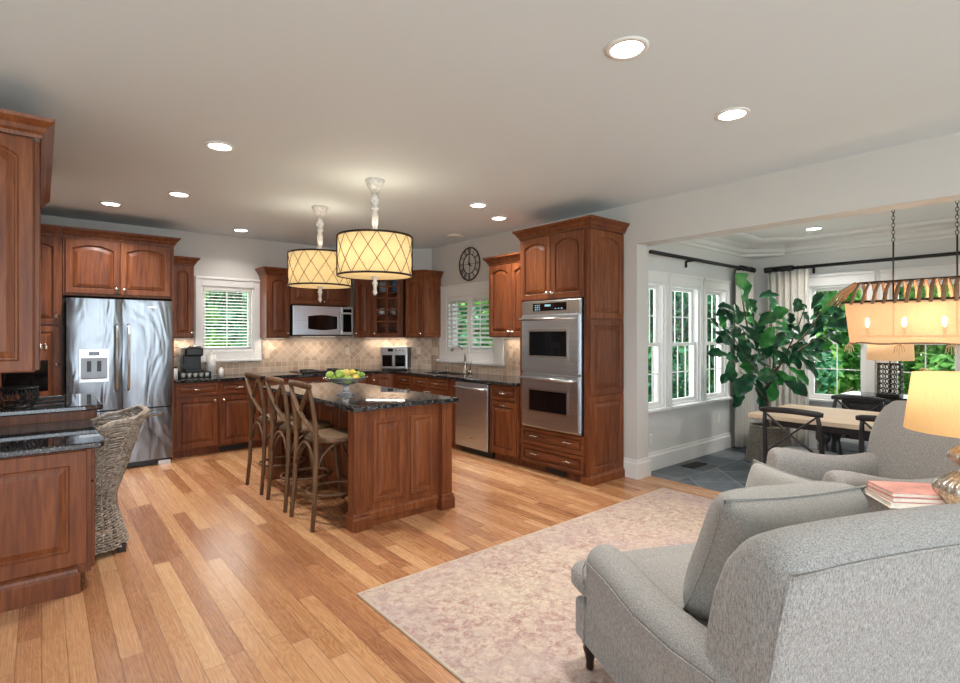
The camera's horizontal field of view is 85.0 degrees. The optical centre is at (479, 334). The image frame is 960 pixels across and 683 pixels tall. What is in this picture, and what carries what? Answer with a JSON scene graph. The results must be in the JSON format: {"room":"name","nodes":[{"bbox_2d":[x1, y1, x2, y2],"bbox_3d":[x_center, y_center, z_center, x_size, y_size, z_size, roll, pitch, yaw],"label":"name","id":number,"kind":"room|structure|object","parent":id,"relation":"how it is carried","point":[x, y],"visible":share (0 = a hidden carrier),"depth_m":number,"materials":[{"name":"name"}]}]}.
{"room":"open-plan kitchen","nodes":[
{"label":"open-plan kitchen","id":0,"kind":"room"},
{"bbox_2d":[41,215,335,394],"bbox_3d":[-3.647,0.062,6.825,4.160,2.755,0.150,0,0,-40],"label":"wall","id":1,"kind":"structure","parent":0,"point":[223,256],"depth_m":6.88,"materials":[{"name":"grey paint"}]},
{"bbox_2d":[174,256,200,337],"bbox_3d":[-3.671,-0.453,6.471,0.325,0.985,0.363,0,0,-40],"label":"upper cabinet","id":2,"kind":"object","parent":1,"relation":"attached to","point":[183,266],"visible":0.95,"depth_m":6.36,"materials":[{"name":"brown wood"}]},
{"bbox_2d":[195,276,261,361],"bbox_3d":[-3.368,-0.200,7.006,0.820,1.110,0.190,0,0,-40],"label":"window","id":3,"kind":"structure","parent":1,"relation":"in","point":[253,297],"depth_m":7.00,"materials":[{"name":"white paint"}]},
{"bbox_2d":[203,287,250,347],"bbox_3d":[-3.364,-0.217,6.981,0.586,0.795,0.052,0,0,-40],"label":"window blind","id":4,"kind":"object","parent":3,"relation":"attached to","point":[204,288],"visible":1,"depth_m":6.96,"materials":[{"name":"white plastic"}]},
{"bbox_2d":[174,336,350,375],"bbox_3d":[-2.957,0.275,7.293,2.500,0.500,0.012,0,0,-40],"label":"backsplash","id":5,"kind":"structure","parent":1,"relation":"attached to","point":[292,353],"depth_m":7.51,"materials":[{"name":"tile"}]},
{"bbox_2d":[255,266,289,337],"bbox_3d":[-2.832,-0.432,7.172,0.375,0.945,0.363,0,0,-40],"label":"upper cabinet","id":6,"kind":"object","parent":1,"relation":"attached to","point":[274,290],"visible":0.95,"depth_m":7.08,"materials":[{"name":"brown wood"}]},
{"bbox_2d":[290,287,350,306],"bbox_3d":[-2.342,-0.662,7.582,0.900,0.485,0.363,0,0,-40],"label":"upper cabinet","id":7,"kind":"object","parent":1,"relation":"attached to","point":[298,296],"visible":0.38,"depth_m":7.49,"materials":[{"name":"brown wood"}]},
{"bbox_2d":[290,305,352,335],"bbox_3d":[-2.309,-0.195,7.551,0.885,0.421,0.402,0,0,-40],"label":"microwave","id":8,"kind":"object","parent":7,"relation":"attached to","point":[304,320],"visible":0.98,"depth_m":7.40,"materials":[{"name":"silver metal"}]},
{"bbox_2d":[0,446,717,682],"bbox_3d":[-0.425,1.500,1.600,8.000,0.120,12.300,0,0,-40],"label":"floor","id":9,"kind":"structure","parent":0,"point":[213,582],"depth_m":3.12,"materials":[{"name":"brown wood"}]},
{"bbox_2d":[0,224,61,397],"bbox_3d":[-4.671,0.163,5.442,0.505,2.555,0.648,0,0,-40],"label":"pantry cabinet","id":10,"kind":"object","parent":9,"relation":"on","point":[51,235],"visible":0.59,"depth_m":5.34,"materials":[{"name":"brown wood"}]},
{"bbox_2d":[0,448,94,612],"bbox_3d":[-2.537,1.040,2.949,0.580,0.800,0.440,0,0,-40],"label":"base cabinet","id":11,"kind":"object","parent":9,"relation":"on","point":[47,501],"visible":0.84,"depth_m":2.83,"materials":[{"name":"brown wood"}]},
{"bbox_2d":[0,419,103,458],"bbox_3d":[-2.684,0.619,3.159,0.625,0.037,1.020,0,0,-40],"label":"countertop","id":12,"kind":"structure","parent":11,"relation":"on","point":[62,436],"depth_m":3.03,"materials":[{"name":"stone"}]},
{"bbox_2d":[0,410,97,427],"bbox_3d":[-3.275,0.989,3.913,0.685,0.903,0.895,0,0,-40],"label":"base cabinet","id":13,"kind":"object","parent":9,"relation":"on","point":[77,415],"visible":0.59,"depth_m":3.59,"materials":[{"name":"brown wood"}]},
{"bbox_2d":[0,393,102,416],"bbox_3d":[-3.266,0.515,3.898,0.680,0.037,0.970,0,0,-40],"label":"countertop","id":14,"kind":"structure","parent":13,"relation":"on","point":[85,401],"depth_m":3.68,"materials":[{"name":"stone"}]},
{"bbox_2d":[0,386,40,408],"bbox_3d":[-3.179,0.428,3.599,0.247,0.135,0.204,0,0,-40],"label":"wire basket","id":15,"kind":"object","parent":14,"relation":"on","point":[35,389],"visible":1,"depth_m":3.59,"materials":[{"name":"black metal"}]},
{"bbox_2d":[1,360,47,401],"bbox_3d":[-3.419,0.346,3.934,0.130,0.300,0.320,0,0,10],"label":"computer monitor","id":16,"kind":"object","parent":14,"relation":"on","point":[39,378],"visible":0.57,"depth_m":3.93,"materials":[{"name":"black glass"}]},
{"bbox_2d":[65,298,171,467],"bbox_3d":[-4.021,0.532,5.834,0.935,1.815,0.810,0,0,-40],"label":"refrigerator","id":17,"kind":"object","parent":9,"relation":"on","point":[117,351],"visible":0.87,"depth_m":5.61,"materials":[{"name":"silver metal"}]},
{"bbox_2d":[90,405,149,554],"bbox_3d":[-2.608,0.976,3.548,0.616,0.928,0.534,0,0,-40],"label":"wicker chair","id":18,"kind":"object","parent":9,"relation":"on","point":[107,479],"visible":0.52,"depth_m":3.45,"materials":[{"name":"brown wicker"}]},
{"bbox_2d":[62,226,180,459],"bbox_3d":[-4.064,0.163,5.949,1.067,2.555,0.648,0,0,-40],"label":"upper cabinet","id":19,"kind":"object","parent":9,"relation":"on","point":[96,263],"visible":0.98,"depth_m":5.70,"materials":[{"name":"brown wood"}]},
{"bbox_2d":[174,382,218,457],"bbox_3d":[-3.514,1.002,6.396,0.470,0.875,0.639,0,0,-40],"label":"base cabinet","id":20,"kind":"object","parent":9,"relation":"on","point":[196,405],"visible":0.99,"depth_m":6.18,"materials":[{"name":"brown wood"}]},
{"bbox_2d":[174,369,519,386],"bbox_3d":[-1.470,0.544,6.931,4.749,0.038,2.176,0,0,5],"label":"countertop","id":21,"kind":"structure","parent":20,"relation":"on","point":[451,375],"depth_m":6.76,"materials":[{"name":"stone"}]},
{"bbox_2d":[175,346,203,371],"bbox_3d":[-3.591,0.294,6.482,0.255,0.318,0.348,0,0,-40],"label":"coffee maker","id":22,"kind":"object","parent":21,"relation":"on","point":[190,357],"visible":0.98,"depth_m":6.45,"materials":[{"name":"black plastic"}]},
{"bbox_2d":[381,346,410,369],"bbox_3d":[-1.265,0.351,7.910,0.402,0.345,0.341,0,0,5],"label":"toaster oven","id":23,"kind":"object","parent":21,"relation":"on","point":[392,357],"visible":0.98,"depth_m":7.77,"materials":[{"name":"metal"}]},
{"bbox_2d":[217,380,259,452],"bbox_3d":[-3.146,1.002,6.703,0.484,0.875,0.639,0,0,-40],"label":"base cabinet","id":24,"kind":"object","parent":9,"relation":"on","point":[233,395],"visible":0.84,"depth_m":6.46,"materials":[{"name":"brown wood"}]},
{"bbox_2d":[220,443,247,450],"bbox_3d":[-3.058,1.395,6.524,0.330,0.060,0.008,0,0,-40],"label":"floor vent","id":25,"kind":"object","parent":24,"relation":"attached to","point":[240,446],"depth_m":6.52,"materials":[{"name":"black metal"}]},
{"bbox_2d":[258,377,297,446],"bbox_3d":[-2.774,1.002,7.014,0.482,0.875,0.639,0,0,-40],"label":"base cabinet","id":26,"kind":"object","parent":9,"relation":"on","point":[286,380],"visible":0.18,"depth_m":6.71,"materials":[{"name":"brown wood"}]},
{"bbox_2d":[244,372,312,494],"bbox_3d":[-1.919,0.895,5.030,0.571,1.095,0.449,0,0,-40],"label":"bar stool","id":27,"kind":"object","parent":9,"relation":"on","point":[264,419],"visible":0.68,"depth_m":4.86,"materials":[{"name":"brown wood"}]},
{"bbox_2d":[265,376,343,512],"bbox_3d":[-1.534,0.895,4.570,0.571,1.095,0.449,0,0,-40],"label":"bar stool","id":28,"kind":"object","parent":9,"relation":"on","point":[287,427],"visible":0.8,"depth_m":4.47,"materials":[{"name":"brown wood"}]},
{"bbox_2d":[288,380,347,532],"bbox_3d":[-1.175,0.895,4.140,0.571,1.095,0.449,0,0,-40],"label":"bar stool","id":29,"kind":"object","parent":9,"relation":"on","point":[336,436],"visible":0.74,"depth_m":3.98,"materials":[{"name":"brown wood"}]},
{"bbox_2d":[265,392,454,533],"bbox_3d":[-1.189,1.001,4.831,0.913,0.878,1.963,0,0,-40],"label":"kitchen island","id":30,"kind":"object","parent":9,"relation":"on","point":[399,466],"visible":0.59,"depth_m":4.16,"materials":[{"name":"brown wood"}]},
{"bbox_2d":[263,382,458,412],"bbox_3d":[-1.193,0.541,4.833,0.940,0.038,2.055,0,0,-40],"label":"island countertop","id":31,"kind":"structure","parent":30,"relation":"on","point":[367,397],"depth_m":4.36,"materials":[{"name":"stone"}]},
{"bbox_2d":[323,375,367,395],"bbox_3d":[-1.169,0.444,4.563,0.388,0.155,0.388,0,0,-40],"label":"glass bowl","id":32,"kind":"object","parent":31,"relation":"on","point":[345,392],"visible":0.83,"depth_m":4.49,"materials":[{"name":"clear glass"}]},
{"bbox_2d":[357,373,393,387],"bbox_3d":[-1.560,1.002,7.938,0.950,0.875,0.759,0,0,-40],"label":"base cabinet","id":33,"kind":"object","parent":9,"relation":"on","point":[379,379],"visible":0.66,"depth_m":7.66,"materials":[{"name":"brown wood"}]},
{"bbox_2d":[394,373,411,390],"bbox_3d":[-0.970,1.002,7.623,0.469,0.875,0.490,0,0,-40],"label":"base cabinet","id":34,"kind":"object","parent":9,"relation":"on","point":[401,381],"visible":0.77,"depth_m":7.48,"materials":[{"name":"brown wood"}]},
{"bbox_2d":[412,374,460,448],"bbox_3d":[-0.421,1.002,7.095,0.634,0.875,1.017,0,0,-40],"label":"base cabinet","id":35,"kind":"object","parent":9,"relation":"on","point":[438,386],"visible":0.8,"depth_m":6.80,"materials":[{"name":"brown wood"}]},
{"bbox_2d":[453,381,493,458],"bbox_3d":[0.098,1.006,6.446,0.641,0.868,0.625,0,0,-40],"label":"dishwasher","id":36,"kind":"object","parent":9,"relation":"on","point":[472,411],"visible":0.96,"depth_m":6.25,"materials":[{"name":"silver metal"}]},
{"bbox_2d":[490,384,522,465],"bbox_3d":[0.464,1.002,6.037,0.634,0.875,0.452,0,0,-40],"label":"base cabinet","id":37,"kind":"object","parent":9,"relation":"on","point":[505,400],"visible":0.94,"depth_m":5.83,"materials":[{"name":"brown wood"}]},
{"bbox_2d":[357,488,712,682],"bbox_3d":[1.561,1.434,2.654,3.124,0.010,3.244,0,0,-40],"label":"area rug","id":38,"kind":"object","parent":9,"relation":"on","point":[505,612],"visible":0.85,"depth_m":2.86,"materials":[{"name":"beige carpet"}]},
{"bbox_2d":[571,503,959,682],"bbox_3d":[1.062,0.953,1.885,1.095,0.950,1.163,0,0,-15],"label":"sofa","id":39,"kind":"object","parent":38,"relation":"on","point":[872,597],"visible":0.98,"depth_m":1.34,"materials":[{"name":"grey fabric"}]},
{"bbox_2d":[683,481,868,620],"bbox_3d":[1.004,0.740,1.800,0.575,0.462,0.351,0,0,-15],"label":"throw pillow","id":40,"kind":"object","parent":39,"relation":"on","point":[734,516],"visible":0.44,"depth_m":1.70,"materials":[{"name":"grey fabric"}]},
{"bbox_2d":[745,460,817,487],"bbox_3d":[1.242,0.768,2.126,0.205,0.410,0.477,0,0,-16],"label":"throw pillow","id":41,"kind":"object","parent":39,"relation":"on","point":[760,474],"visible":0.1,"depth_m":2.22,"materials":[{"name":"grey fabric"}]},
{"bbox_2d":[766,400,959,512],"bbox_3d":[2.352,0.924,3.200,1.081,1.007,0.775,0,0,1],"label":"armchair","id":42,"kind":"object","parent":38,"relation":"on","point":[895,452],"visible":0.17,"depth_m":3.33,"materials":[{"name":"grey fabric"}]},
{"bbox_3d":[2.303,1.135,2.499,0.570,0.585,0.570,0,0,-40],"label":"side table","id":43,"kind":"object","parent":38,"relation":"on","visible":0},
{"bbox_2d":[865,488,938,508],"bbox_3d":[2.166,0.829,2.632,0.300,0.028,0.240,0,0,12],"label":"book","id":44,"kind":"object","parent":43,"relation":"on","point":[882,500],"visible":0.36,"depth_m":2.55,"materials":[{"name":"paper"}]},
{"bbox_2d":[867,484,945,504],"bbox_3d":[2.166,0.802,2.632,0.290,0.024,0.225,0,0,9],"label":"book","id":45,"kind":"object","parent":44,"relation":"on","point":[876,491],"visible":0.4,"depth_m":2.54,"materials":[{"name":"paper"}]},
{"bbox_2d":[867,480,940,498],"bbox_3d":[2.166,0.779,2.632,0.285,0.020,0.220,0,0,10],"label":"book","id":46,"kind":"object","parent":45,"relation":"on","point":[894,489],"visible":0.84,"depth_m":2.61,"materials":[{"name":"paper"}]},
{"bbox_2d":[903,371,959,503],"bbox_3d":[2.322,0.492,2.476,0.503,0.700,0.503,0,0,-40],"label":"table lamp","id":47,"kind":"object","parent":43,"relation":"on","point":[933,399],"visible":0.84,"depth_m":2.44,"materials":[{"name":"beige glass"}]},
{"bbox_2d":[512,214,629,486],"bbox_3d":[0.930,0.158,5.507,0.618,2.565,1.078,0,0,-40],"label":"tall cabinet","id":48,"kind":"object","parent":9,"relation":"on","point":[570,258],"visible":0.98,"depth_m":5.20,"materials":[{"name":"brown wood"}]},
{"bbox_2d":[518,298,583,435],"bbox_3d":[0.881,0.310,5.479,0.619,1.324,0.797,0,0,-40],"label":"double oven","id":49,"kind":"object","parent":48,"relation":"in","point":[552,377],"visible":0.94,"depth_m":5.27,"materials":[{"name":"metal"}]},
{"bbox_2d":[351,249,431,368],"bbox_3d":[-1.362,0.062,8.120,1.273,2.755,0.150,0,0,5],"label":"wall","id":50,"kind":"structure","parent":0,"point":[422,258],"depth_m":8.01,"materials":[{"name":"grey paint"}]},
{"bbox_2d":[355,280,371,336],"bbox_3d":[-1.724,-0.432,7.889,0.262,0.945,0.355,0,0,5],"label":"upper cabinet","id":51,"kind":"object","parent":50,"relation":"attached to","point":[363,288],"visible":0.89,"depth_m":7.76,"materials":[{"name":"brown wood"}]},
{"bbox_2d":[372,280,405,337],"bbox_3d":[-1.361,-0.507,7.857,0.584,1.095,0.355,0,0,5],"label":"upper cabinet","id":52,"kind":"object","parent":50,"relation":"attached to","point":[387,325],"visible":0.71,"depth_m":7.76,"materials":[{"name":"brown wood"}]},
{"bbox_2d":[350,337,430,368],"bbox_3d":[-1.371,0.282,8.036,1.262,0.485,0.012,0,0,5],"label":"backsplash","id":53,"kind":"structure","parent":50,"relation":"attached to","point":[365,353],"depth_m":8.05,"materials":[{"name":"tile"}]},
{"bbox_2d":[0,0,959,248],"bbox_3d":[-0.402,-1.365,1.619,8.060,0.100,12.300,0,0,-40],"label":"ceiling","id":54,"kind":"structure","parent":0,"point":[520,109],"depth_m":2.92,"materials":[{"name":"white paint"}]},
{"bbox_2d":[204,141,235,151],"bbox_3d":[-1.811,-1.310,3.650,0.196,0.009,0.196,0,0,-40],"label":"recessed light","id":55,"kind":"object","parent":54,"relation":"in","point":[214,145],"visible":1,"depth_m":3.65,"materials":[{"name":"white paint"}]},
{"bbox_2d":[287,205,351,301],"bbox_3d":[-1.646,-0.824,5.392,0.641,0.978,0.641,0,0,2],"label":"pendant light","id":56,"kind":"object","parent":54,"relation":"hanging from","point":[306,268],"visible":0.8,"depth_m":5.14,"materials":[{"name":"fabric"}]},
{"bbox_2d":[336,177,412,294],"bbox_3d":[-0.892,-0.824,4.451,0.641,0.978,0.641,0,0,8],"label":"pendant light","id":57,"kind":"object","parent":54,"relation":"hanging from","point":[374,254],"visible":1,"depth_m":4.22,"materials":[{"name":"fabric"}]},
{"bbox_2d":[605,36,648,59],"bbox_3d":[0.674,-1.310,2.403,0.196,0.009,0.196,0,0,-40],"label":"recessed light","id":58,"kind":"object","parent":54,"relation":"in","point":[628,47],"visible":1,"depth_m":2.39,"materials":[{"name":"white paint"}]},
{"bbox_2d":[714,107,750,121],"bbox_3d":[1.501,-1.310,3.120,0.196,0.009,0.196,0,0,-40],"label":"recessed light","id":59,"kind":"object","parent":54,"relation":"in","point":[734,113],"visible":1,"depth_m":3.12,"materials":[{"name":"white paint"}]},
{"bbox_2d":[432,203,647,459],"bbox_3d":[0.493,0.062,6.675,0.200,2.755,3.590,0,0,-40],"label":"wall","id":60,"kind":"structure","parent":0,"point":[446,258],"depth_m":5.33,"materials":[{"name":"grey paint"}]},
{"bbox_2d":[406,270,443,337],"bbox_3d":[-0.880,-0.448,7.754,0.499,0.975,0.474,0,0,-40],"label":"upper cabinet","id":61,"kind":"object","parent":60,"relation":"attached to","point":[423,291],"visible":0.94,"depth_m":7.64,"materials":[{"name":"brown wood"}]},
{"bbox_2d":[459,247,479,280],"bbox_3d":[-0.151,-0.980,7.252,0.025,0.469,0.469,0,0,-40],"label":"wall clock","id":62,"kind":"object","parent":60,"relation":"attached to","point":[469,250],"visible":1,"depth_m":7.26,"materials":[{"name":"metal"}]},
{"bbox_2d":[436,281,503,365],"bbox_3d":[-0.102,-0.160,7.305,0.225,1.110,1.460,0,0,-40],"label":"window","id":63,"kind":"structure","parent":60,"relation":"in","point":[476,288],"depth_m":7.38,"materials":[{"name":"white paint"}]},
{"bbox_2d":[447,296,468,351],"bbox_3d":[-0.314,-0.147,7.472,0.075,0.785,0.523,0,0,-40],"label":"plantation shutter","id":64,"kind":"object","parent":63,"relation":"attached to","point":[456,299],"visible":0.99,"depth_m":7.45,"materials":[{"name":"white paint"}]},
{"bbox_2d":[469,294,494,353],"bbox_3d":[0.029,-0.147,7.063,0.075,0.785,0.530,0,0,-40],"label":"plantation shutter","id":65,"kind":"object","parent":63,"relation":"attached to","point":[471,350],"visible":0.81,"depth_m":7.10,"materials":[{"name":"white paint"}]},
{"bbox_2d":[432,338,519,376],"bbox_3d":[0.067,0.275,7.016,0.012,0.500,2.480,0,0,-40],"label":"backsplash","id":66,"kind":"structure","parent":60,"relation":"attached to","point":[512,365],"depth_m":6.80,"materials":[{"name":"tile"}]},
{"bbox_2d":[482,252,519,336],"bbox_3d":[0.440,-0.460,6.290,0.351,0.980,0.862,0,0,-40],"label":"upper cabinet","id":67,"kind":"object","parent":60,"relation":"attached to","point":[504,270],"visible":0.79,"depth_m":6.26,"materials":[{"name":"brown wood"}]},
{"bbox_2d":[637,132,959,245],"bbox_3d":[3.026,-1.113,3.645,0.200,0.405,4.310,0,0,-40],"label":"beam","id":68,"kind":"structure","parent":60,"relation":"attached to","point":[927,171],"depth_m":4.03,"materials":[{"name":"grey paint"}]},
{"bbox_2d":[674,216,959,256],"bbox_3d":[4.106,-1.115,4.606,2.690,0.170,4.400,0,0,-40],"label":"trim","id":69,"kind":"structure","parent":60,"relation":"attached to","point":[714,243],"depth_m":6.28,"materials":[{"name":"white paint"}]},
{"bbox_2d":[648,242,752,452],"bbox_3d":[2.695,0.100,6.372,2.890,2.680,0.120,0,0,-40],"label":"wall","id":70,"kind":"structure","parent":0,"point":[680,426],"depth_m":6.14,"materials":[{"name":"white paint"}]},
{"bbox_2d":[648,270,671,413],"bbox_3d":[1.833,0.072,5.610,0.530,1.505,0.175,0,0,-40],"label":"window","id":71,"kind":"structure","parent":70,"relation":"in","point":[660,345],"depth_m":5.71,"materials":[{"name":"white paint"}]},
{"bbox_2d":[623,431,734,479],"bbox_3d":[2.628,1.345,6.201,2.912,0.190,0.167,0,0,-40],"label":"baseboard","id":72,"kind":"structure","parent":70,"relation":"attached to","point":[667,457],"depth_m":5.83,"materials":[{"name":"white paint"}]},
{"bbox_2d":[669,273,705,408],"bbox_3d":[2.336,0.072,6.030,0.750,1.505,0.175,0,0,-40],"label":"window","id":73,"kind":"structure","parent":70,"relation":"in","point":[690,284],"depth_m":6.20,"materials":[{"name":"white paint"}]},
{"bbox_2d":[649,250,755,273],"bbox_3d":[2.659,-0.828,6.170,2.445,0.116,0.150,0,0,-40],"label":"curtain rod","id":74,"kind":"object","parent":70,"relation":"attached to","point":[688,259],"visible":0.9,"depth_m":6.00,"materials":[{"name":"black metal"}]},
{"bbox_2d":[735,266,753,446],"bbox_3d":[3.406,0.272,6.745,0.404,2.296,0.100,0,0,-40],"label":"curtain","id":75,"kind":"object","parent":74,"relation":"hanging from","point":[742,421],"visible":0.46,"depth_m":6.65,"materials":[{"name":"fabric"}]},
{"bbox_2d":[703,278,732,403],"bbox_3d":[2.896,0.072,6.498,0.660,1.505,0.175,0,0,-40],"label":"window","id":76,"kind":"structure","parent":70,"relation":"in","point":[716,287],"depth_m":6.55,"materials":[{"name":"white paint"}]},
{"bbox_2d":[651,446,752,491],"bbox_3d":[4.137,1.502,4.730,2.885,0.117,4.850,0,0,-40],"label":"floor","id":77,"kind":"structure","parent":0,"point":[726,469],"depth_m":5.53,"materials":[{"name":"tile"}]},
{"bbox_2d":[745,422,791,462],"bbox_3d":[3.286,1.230,5.954,0.495,0.419,0.495,0,0,-18],"label":"planter","id":78,"kind":"object","parent":77,"relation":"on","point":[754,450],"visible":0.66,"depth_m":5.83,"materials":[{"name":"stone"}]},
{"bbox_2d":[707,273,849,426],"bbox_3d":[3.487,0.222,5.891,1.795,1.787,0.753,0,0,-2],"label":"fig tree","id":79,"kind":"object","parent":78,"relation":"in","point":[766,342],"visible":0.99,"depth_m":5.84,"materials":[{"name":"green plant"}]},
{"bbox_2d":[759,406,838,464],"bbox_3d":[2.648,1.010,4.300,0.593,0.871,0.470,0,0,-40],"label":"dining chair","id":80,"kind":"object","parent":77,"relation":"on","point":[765,409],"visible":0.31,"depth_m":4.15,"materials":[{"name":"black wood"}]},
{"bbox_2d":[748,404,879,454],"bbox_3d":[3.389,1.059,4.007,0.940,0.762,2.200,0,0,-40],"label":"dining table","id":81,"kind":"object","parent":77,"relation":"on","point":[836,423],"visible":0.33,"depth_m":4.35,"materials":[{"name":"brown wood"}]},
{"bbox_2d":[816,395,889,454],"bbox_3d":[3.380,1.010,4.781,0.593,0.871,0.470,0,0,-40],"label":"dining chair","id":82,"kind":"object","parent":77,"relation":"on","point":[849,446],"visible":0.37,"depth_m":4.82,"materials":[{"name":"black wood"}]},
{"bbox_2d":[855,415,876,452],"bbox_3d":[3.116,1.010,3.850,0.593,0.871,0.470,0,0,-40],"label":"dining chair","id":83,"kind":"object","parent":77,"relation":"on","point":[862,418],"visible":0.1,"depth_m":3.83,"materials":[{"name":"black wood"}]},
{"bbox_2d":[840,391,907,441],"bbox_3d":[4.787,1.049,5.273,0.450,0.782,1.880,0,0,-40],"label":"sideboard","id":84,"kind":"object","parent":77,"relation":"on","point":[851,404],"visible":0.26,"depth_m":5.70,"materials":[{"name":"black wood"}]},
{"bbox_2d":[866,344,914,396],"bbox_3d":[4.423,0.356,5.654,0.413,0.601,0.413,0,0,-40],"label":"table lamp","id":85,"kind":"object","parent":84,"relation":"on","point":[874,352],"visible":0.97,"depth_m":5.58,"materials":[{"name":"black metal"}]},
{"bbox_2d":[745,200,959,237],"bbox_3d":[4.120,-1.250,4.715,2.930,0.100,4.850,0,0,-40],"label":"ceiling","id":86,"kind":"structure","parent":0,"point":[946,209],"depth_m":5.55,"materials":[{"name":"white paint"}]},
{"bbox_2d":[827,200,959,355],"bbox_3d":[3.412,-0.522,4.026,0.392,1.353,1.213,0,0,-40],"label":"chandelier","id":87,"kind":"object","parent":86,"relation":"hanging from","point":[918,320],"visible":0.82,"depth_m":4.01,"materials":[{"name":"fabric"}]},
{"bbox_2d":[753,237,959,437],"bbox_3d":[5.147,0.100,5.575,0.150,2.680,4.750,0,0,-40],"label":"wall","id":88,"kind":"structure","parent":0,"point":[760,279],"depth_m":6.29,"materials":[{"name":"white paint"}]},
{"bbox_2d":[809,270,874,404],"bbox_3d":[4.379,0.050,6.431,0.190,1.600,0.790,0,0,-40],"label":"window","id":89,"kind":"structure","parent":88,"relation":"in","point":[834,281],"depth_m":6.38,"materials":[{"name":"white paint"}]},
{"bbox_2d":[764,251,959,273],"bbox_3d":[5.111,-0.828,5.381,0.160,0.116,4.100,0,0,-40],"label":"curtain rod","id":90,"kind":"object","parent":88,"relation":"attached to","point":[789,267],"visible":1,"depth_m":6.15,"materials":[{"name":"black metal"}]},
{"bbox_2d":[768,265,808,447],"bbox_3d":[3.944,0.272,6.713,0.101,2.296,0.485,0,0,-40],"label":"curtain","id":91,"kind":"object","parent":90,"relation":"hanging from","point":[790,285],"visible":0.44,"depth_m":6.66,"materials":[{"name":"fabric"}]},
{"bbox_2d":[880,264,959,393],"bbox_3d":[4.918,0.050,5.787,0.190,1.600,0.790,0,0,-40],"label":"window","id":92,"kind":"structure","parent":88,"relation":"in","point":[950,269],"depth_m":5.81,"materials":[{"name":"white paint"}]},
{"bbox_3d":[-3.963,0.062,4.077,0.150,2.755,3.960,0,0,-40],"label":"wall","id":93,"kind":"structure","parent":0,"visible":0},
{"bbox_2d":[0,108,54,372],"bbox_3d":[-3.058,-0.465,3.430,0.399,1.320,2.139,0,0,-40],"label":"upper cabinet","id":94,"kind":"object","parent":93,"relation":"attached to","point":[26,164],"visible":1,"depth_m":2.70,"materials":[{"name":"brown wood"}]},
{"label":"outside","id":95,"kind":"structure","parent":0,"visible":0},
{"bbox_2d":[648,368,903,396],"bbox_3d":[0.943,2.040,10.565,75.000,0.300,75.000,0,0,-40],"label":"lawn","id":96,"kind":"structure","parent":95,"point":[686,368],"depth_m":19.16,"materials":[{"name":"green plant"}]},
{"bbox_2d":[206,291,222,345],"bbox_3d":[-6.213,-0.820,9.841,2.769,5.428,2.736,0,0,-40],"label":"tree","id":97,"kind":"object","parent":96,"relation":"on","point":[207,292],"visible":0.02,"depth_m":10.62,"materials":[{"name":"green plant"}]},
{"bbox_2d":[206,291,246,345],"bbox_3d":[-8.745,-0.896,15.899,15.467,7.932,1.787,0,0,-40],"label":"hedge","id":98,"kind":"object","parent":96,"relation":"on","point":[222,300],"visible":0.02,"depth_m":16.14,"materials":[{"name":"green plant"}]},
{"bbox_2d":[458,299,491,345],"bbox_3d":[0.149,-0.901,23.309,7.408,7.897,1.771,0,0,-40],"label":"hedge","id":99,"kind":"object","parent":96,"relation":"on","point":[485,302],"visible":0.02,"depth_m":22.58,"materials":[{"name":"green plant"}]},
{"bbox_2d":[458,301,492,348],"bbox_3d":[-1.279,-0.871,11.947,2.488,5.529,3.080,0,0,-40],"label":"tree","id":100,"kind":"object","parent":96,"relation":"on","point":[478,312],"visible":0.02,"depth_m":11.59,"materials":[{"name":"green plant"}]},
{"bbox_2d":[648,289,715,389],"bbox_3d":[4.516,-0.476,11.378,1.982,4.742,2.005,0,0,-10],"label":"tree","id":101,"kind":"object","parent":96,"relation":"on","point":[678,294],"visible":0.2,"depth_m":11.21,"materials":[{"name":"green plant"}]},
{"bbox_2d":[648,335,715,401],"bbox_3d":[2.959,0.980,8.114,1.456,1.999,1.427,0,0,-40],"label":"shrub","id":102,"kind":"object","parent":96,"relation":"on","point":[681,391],"visible":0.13,"depth_m":7.97,"materials":[{"name":"green plant"}]},
{"bbox_2d":[648,285,933,394],"bbox_3d":[12.656,-0.953,15.122,1.765,7.782,25.488,0,0,-40],"label":"hedge","id":103,"kind":"object","parent":96,"relation":"on","point":[907,365],"visible":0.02,"depth_m":15.18,"materials":[{"name":"green plant"}]},
{"bbox_2d":[815,352,852,393],"bbox_3d":[4.788,0.973,7.815,1.357,1.841,1.062,0,0,0],"label":"shrub","id":104,"kind":"object","parent":96,"relation":"on","point":[825,381],"visible":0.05,"depth_m":7.81,"materials":[{"name":"green plant"}]},
{"bbox_2d":[815,289,861,394],"bbox_3d":[5.926,-0.118,9.642,2.177,4.025,2.408,0,0,-23],"label":"tree","id":105,"kind":"object","parent":96,"relation":"on","point":[852,361],"visible":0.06,"depth_m":8.78,"materials":[{"name":"green plant"}]},
{"bbox_2d":[899,284,954,390],"bbox_3d":[7.284,-0.120,7.513,2.263,4.029,2.240,0,0,-40],"label":"tree","id":106,"kind":"object","parent":96,"relation":"on","point":[937,349],"visible":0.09,"depth_m":7.51,"materials":[{"name":"green plant"}]},
{"bbox_2d":[911,351,954,370],"bbox_3d":[6.087,1.136,6.430,1.477,1.888,1.355,0,0,-40],"label":"shrub","id":107,"kind":"object","parent":96,"relation":"on","point":[943,365],"visible":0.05,"depth_m":6.62,"materials":[{"name":"green plant"}]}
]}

